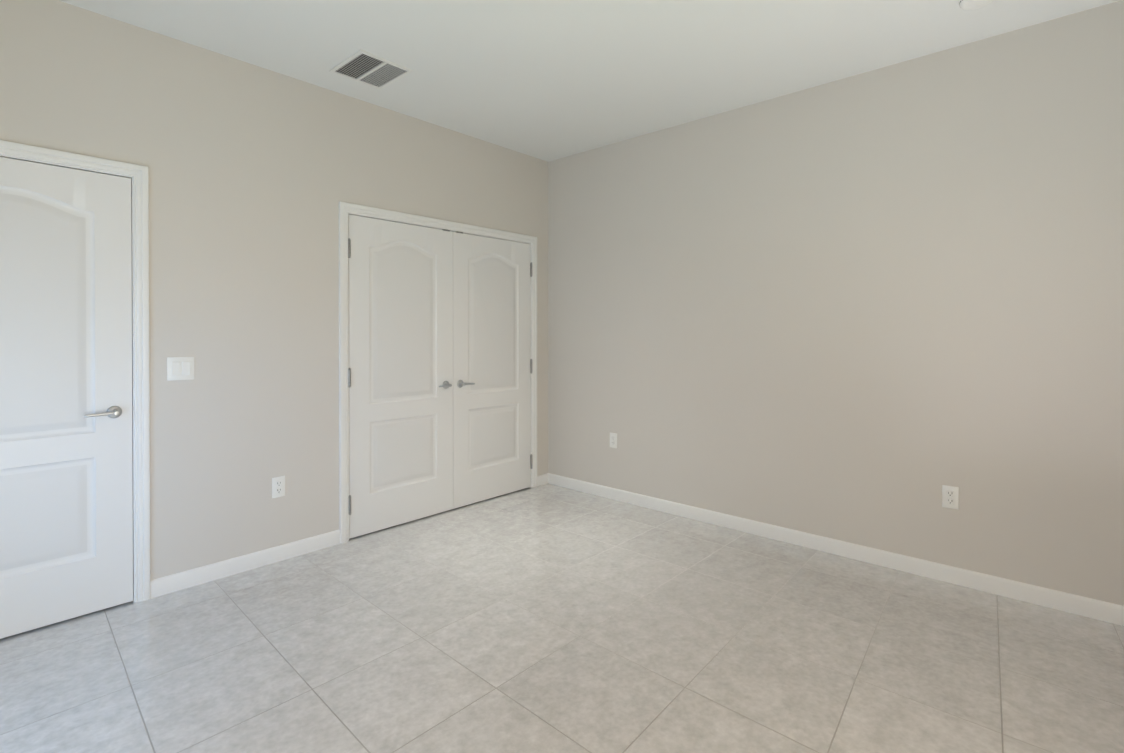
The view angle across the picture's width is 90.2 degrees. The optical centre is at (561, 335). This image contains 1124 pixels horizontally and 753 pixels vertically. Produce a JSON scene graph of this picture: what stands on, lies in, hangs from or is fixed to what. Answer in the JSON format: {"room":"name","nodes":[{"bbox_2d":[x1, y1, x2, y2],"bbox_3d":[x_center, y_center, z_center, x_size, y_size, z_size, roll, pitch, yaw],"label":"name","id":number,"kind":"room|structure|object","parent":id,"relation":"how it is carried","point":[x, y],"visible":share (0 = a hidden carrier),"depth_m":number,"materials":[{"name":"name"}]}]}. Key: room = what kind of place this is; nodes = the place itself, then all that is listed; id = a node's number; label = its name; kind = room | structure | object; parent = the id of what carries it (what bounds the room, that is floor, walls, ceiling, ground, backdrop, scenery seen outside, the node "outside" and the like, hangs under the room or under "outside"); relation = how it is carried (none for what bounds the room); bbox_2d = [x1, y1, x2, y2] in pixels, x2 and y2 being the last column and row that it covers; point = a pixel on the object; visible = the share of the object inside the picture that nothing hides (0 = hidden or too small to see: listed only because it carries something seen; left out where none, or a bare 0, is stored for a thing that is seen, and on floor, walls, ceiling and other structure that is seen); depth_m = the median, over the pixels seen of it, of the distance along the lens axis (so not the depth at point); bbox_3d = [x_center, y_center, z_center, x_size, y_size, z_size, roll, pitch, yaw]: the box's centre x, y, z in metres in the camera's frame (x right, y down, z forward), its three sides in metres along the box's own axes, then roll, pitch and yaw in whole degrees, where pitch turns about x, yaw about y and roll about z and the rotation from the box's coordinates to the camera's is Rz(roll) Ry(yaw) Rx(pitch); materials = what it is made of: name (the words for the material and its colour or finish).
{"room":"empty bedroom","nodes":[
{"label":"empty bedroom","id":0,"kind":"room"},
{"bbox_2d":[0,0,547,579],"bbox_3d":[-1.519,-0.107,3.333,0.120,2.750,4.050,0,0,42],"label":"wall","id":1,"kind":"structure","parent":0,"point":[258,174],"depth_m":3.01,"materials":[{"name":"beige paint"}]},
{"bbox_2d":[0,157,132,638],"bbox_3d":[-2.311,0.259,2.348,0.096,2.010,0.825,0,0,42],"label":"entry door","id":2,"kind":"structure","parent":1,"relation":"in","point":[66,507],"depth_m":2.48,"materials":[{"name":"white paint"}]},
{"bbox_2d":[0,140,149,602],"bbox_3d":[-2.355,0.230,2.395,0.137,2.087,0.944,0,0,42],"label":"door frame","id":3,"kind":"structure","parent":1,"relation":"attached to","point":[139,174],"depth_m":2.67,"materials":[{"name":"white paint"}]},
{"bbox_2d":[167,357,193,380],"bbox_3d":[-1.909,0.163,2.805,0.010,0.116,0.116,0,0,42],"label":"light switch","id":4,"kind":"object","parent":1,"relation":"attached to","point":[180,368],"visible":1,"depth_m":2.80,"materials":[{"name":"white plastic"}]},
{"bbox_2d":[150,529,339,598],"bbox_3d":[-1.677,1.227,3.067,0.012,0.085,0.974,0,0,42],"label":"baseboard","id":5,"kind":"structure","parent":1,"relation":"attached to","point":[168,584],"depth_m":3.00,"materials":[{"name":"white paint"}]},
{"bbox_2d":[272,476,284,497],"bbox_3d":[-1.597,0.851,3.157,0.008,0.115,0.070,0,0,42],"label":"electrical outlet","id":6,"kind":"object","parent":1,"relation":"attached to","point":[278,486],"visible":1,"depth_m":3.15,"materials":[{"name":"white plastic"}]},
{"bbox_2d":[348,214,452,538],"bbox_3d":[-1.048,0.248,3.747,0.096,2.014,0.799,0,0,42],"label":"closet door","id":7,"kind":"structure","parent":1,"relation":"in","point":[400,377],"depth_m":3.73,"materials":[{"name":"white paint"}]},
{"bbox_2d":[339,201,536,543],"bbox_3d":[-0.834,0.242,4.094,0.120,2.043,1.621,0,0,42],"label":"door frame","id":8,"kind":"structure","parent":1,"relation":"in","point":[410,224],"depth_m":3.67,"materials":[{"name":"white paint"}]},
{"bbox_2d":[453,231,532,508],"bbox_3d":[-0.511,0.245,4.343,0.096,2.014,0.799,0,0,42],"label":"closet door","id":9,"kind":"structure","parent":1,"relation":"in","point":[492,373],"depth_m":4.32,"materials":[{"name":"white paint"}]},
{"bbox_2d":[0,483,1123,752],"bbox_3d":[-0.558,1.323,2.473,5.670,0.100,4.290,0,0,42],"label":"floor","id":10,"kind":"structure","parent":0,"point":[548,617],"depth_m":2.23,"materials":[{"name":"tile"}]},
{"bbox_2d":[59,0,1119,161],"bbox_3d":[-0.558,-1.527,2.457,5.670,0.100,4.290,0,0,42],"label":"ceiling","id":11,"kind":"structure","parent":0,"point":[548,80],"depth_m":2.86,"materials":[{"name":"paint"}]},
{"bbox_2d":[329,49,413,89],"bbox_3d":[-1.064,-1.477,3.123,0.355,0.007,0.320,0,0,42],"label":"ceiling vent","id":12,"kind":"object","parent":11,"relation":"in","point":[368,69],"visible":1,"depth_m":3.12,"materials":[{"name":"white metal"}]},
{"bbox_2d":[958,0,992,9],"bbox_3d":[1.802,-1.458,2.429,0.136,0.038,0.136,0,0,42],"label":"smoke detector","id":13,"kind":"object","parent":11,"relation":"attached to","point":[969,4],"visible":1,"depth_m":2.43,"materials":[{"name":"white plastic"}]},
{"bbox_2d":[548,0,1123,605],"bbox_3d":[0.840,-0.111,4.013,5.670,2.750,0.120,0,0,42],"label":"wall","id":14,"kind":"structure","parent":0,"point":[878,308],"depth_m":3.10,"materials":[{"name":"beige paint"}]},
{"bbox_2d":[610,432,616,447],"bbox_3d":[0.397,0.807,4.332,0.070,0.115,0.008,0,0,42],"label":"electrical outlet","id":15,"kind":"object","parent":14,"relation":"attached to","point":[613,440],"visible":1,"depth_m":4.33,"materials":[{"name":"white plastic"}]},
{"bbox_2d":[546,473,1123,625],"bbox_3d":[1.333,1.225,3.486,3.920,0.085,0.012,0,0,42],"label":"baseboard","id":16,"kind":"structure","parent":14,"relation":"attached to","point":[1058,600],"depth_m":3.09,"materials":[{"name":"white paint"}]},
{"bbox_2d":[942,485,958,509],"bbox_3d":[2.001,0.831,2.884,0.070,0.115,0.008,0,0,42],"label":"electrical outlet","id":17,"kind":"object","parent":14,"relation":"attached to","point":[950,496],"visible":1,"depth_m":2.88,"materials":[{"name":"white plastic"}]}
]}

